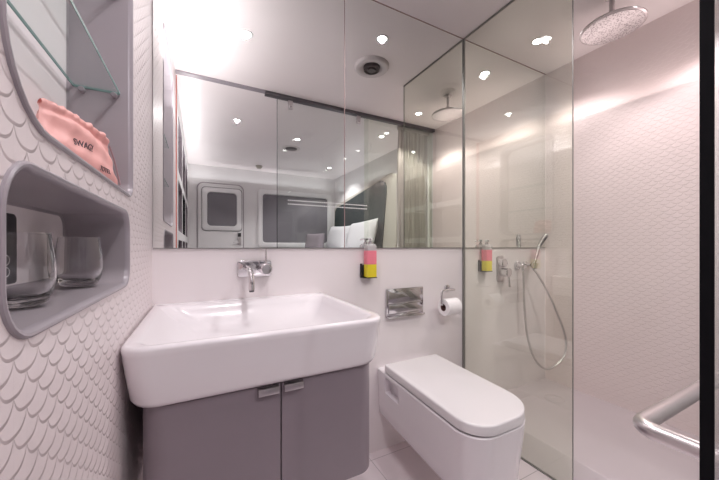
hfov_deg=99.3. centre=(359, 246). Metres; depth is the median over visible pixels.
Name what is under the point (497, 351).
wall
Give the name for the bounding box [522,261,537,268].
holder
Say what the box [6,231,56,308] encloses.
drinking glass
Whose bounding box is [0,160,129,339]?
wall niche
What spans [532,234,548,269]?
shower
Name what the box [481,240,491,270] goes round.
soap bottle
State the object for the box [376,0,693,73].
ceiling
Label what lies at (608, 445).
shower tray
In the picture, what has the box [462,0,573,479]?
screen
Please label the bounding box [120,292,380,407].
basin
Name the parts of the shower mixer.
plate, temperature knob, flow knob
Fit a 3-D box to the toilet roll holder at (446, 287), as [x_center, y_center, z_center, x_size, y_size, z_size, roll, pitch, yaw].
[0.524,0.294,1.862,0.140,0.113,0.084,0,0,-28]
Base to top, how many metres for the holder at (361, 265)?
0.075 m
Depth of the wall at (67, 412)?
0.49 m
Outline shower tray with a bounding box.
[507,378,718,479]
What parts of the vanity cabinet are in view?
door, handle, handle, door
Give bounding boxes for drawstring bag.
[36,98,120,184]
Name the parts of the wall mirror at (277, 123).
mirror panel, mirror panel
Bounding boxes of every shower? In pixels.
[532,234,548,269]
[579,0,647,44]
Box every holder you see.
[360,264,376,277]
[441,285,454,305]
[478,260,492,271]
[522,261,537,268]
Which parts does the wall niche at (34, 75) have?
panel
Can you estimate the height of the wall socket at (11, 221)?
0.125 m
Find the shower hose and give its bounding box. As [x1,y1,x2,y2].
[522,269,566,369]
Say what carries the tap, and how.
attached to the wall at (497, 351)
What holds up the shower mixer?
attached to the wall at (497, 351)
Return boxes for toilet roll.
[438,298,461,315]
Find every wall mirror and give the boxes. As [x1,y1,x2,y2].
[153,0,462,248]
[465,40,544,247]
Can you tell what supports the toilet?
attached to the wall at (497, 351)
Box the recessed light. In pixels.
[531,37,544,45]
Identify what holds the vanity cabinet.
attached to the wall at (497, 351)
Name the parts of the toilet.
lid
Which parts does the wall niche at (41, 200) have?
panel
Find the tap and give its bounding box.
[237,249,271,291]
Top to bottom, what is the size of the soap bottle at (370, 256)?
0.208 m
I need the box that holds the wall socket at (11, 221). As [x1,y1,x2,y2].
[6,213,16,231]
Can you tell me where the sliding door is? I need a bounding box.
[633,0,718,479]
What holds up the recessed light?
in the ceiling
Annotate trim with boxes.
[373,0,545,74]
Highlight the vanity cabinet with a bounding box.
[143,363,368,479]
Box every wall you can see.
[0,0,151,479]
[152,0,544,453]
[545,0,718,443]
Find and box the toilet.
[378,354,524,479]
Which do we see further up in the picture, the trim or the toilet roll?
the trim
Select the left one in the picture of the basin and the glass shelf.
the glass shelf
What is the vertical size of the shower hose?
0.724 m
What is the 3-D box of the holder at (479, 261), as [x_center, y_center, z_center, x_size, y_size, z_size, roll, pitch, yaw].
[0.841,0.128,2.044,0.075,0.075,0.055,0,0,-28]
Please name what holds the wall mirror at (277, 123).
attached to the wall at (497, 351)
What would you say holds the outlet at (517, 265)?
attached to the wall at (497, 351)
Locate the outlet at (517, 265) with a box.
[514,261,524,270]
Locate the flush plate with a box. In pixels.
[385,286,424,318]
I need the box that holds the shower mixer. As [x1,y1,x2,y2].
[496,256,511,286]
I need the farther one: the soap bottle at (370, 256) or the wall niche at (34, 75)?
the soap bottle at (370, 256)
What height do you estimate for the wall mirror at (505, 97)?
1.356 m
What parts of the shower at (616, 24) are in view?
stem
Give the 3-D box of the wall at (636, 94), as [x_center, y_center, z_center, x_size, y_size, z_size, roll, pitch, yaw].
[1.809,-0.111,1.841,0.120,2.475,1.310,0,0,-28]
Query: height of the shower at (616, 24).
0.176 m
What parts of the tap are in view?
spout, wall plate, knob, lever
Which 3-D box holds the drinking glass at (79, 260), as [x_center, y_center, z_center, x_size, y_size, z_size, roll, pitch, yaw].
[-0.607,0.032,0.662,0.080,0.105,0.080,0,0,-28]
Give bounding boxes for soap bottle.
[364,238,376,276]
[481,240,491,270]
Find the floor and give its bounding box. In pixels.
[347,441,551,479]
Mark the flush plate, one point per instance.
(399, 302)
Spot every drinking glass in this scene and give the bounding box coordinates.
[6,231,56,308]
[55,237,102,286]
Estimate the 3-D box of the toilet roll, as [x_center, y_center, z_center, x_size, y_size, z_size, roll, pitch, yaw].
[0.541,0.359,1.830,0.105,0.100,0.100,0,0,-28]
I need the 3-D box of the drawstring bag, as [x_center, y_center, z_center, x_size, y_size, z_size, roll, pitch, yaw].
[-0.618,-0.220,0.675,0.049,0.138,0.255,0,0,-10]
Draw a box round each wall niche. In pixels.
[0,0,132,196]
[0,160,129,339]
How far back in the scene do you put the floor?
1.55 m
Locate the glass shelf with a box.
[7,0,119,98]
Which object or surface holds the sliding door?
on the door track

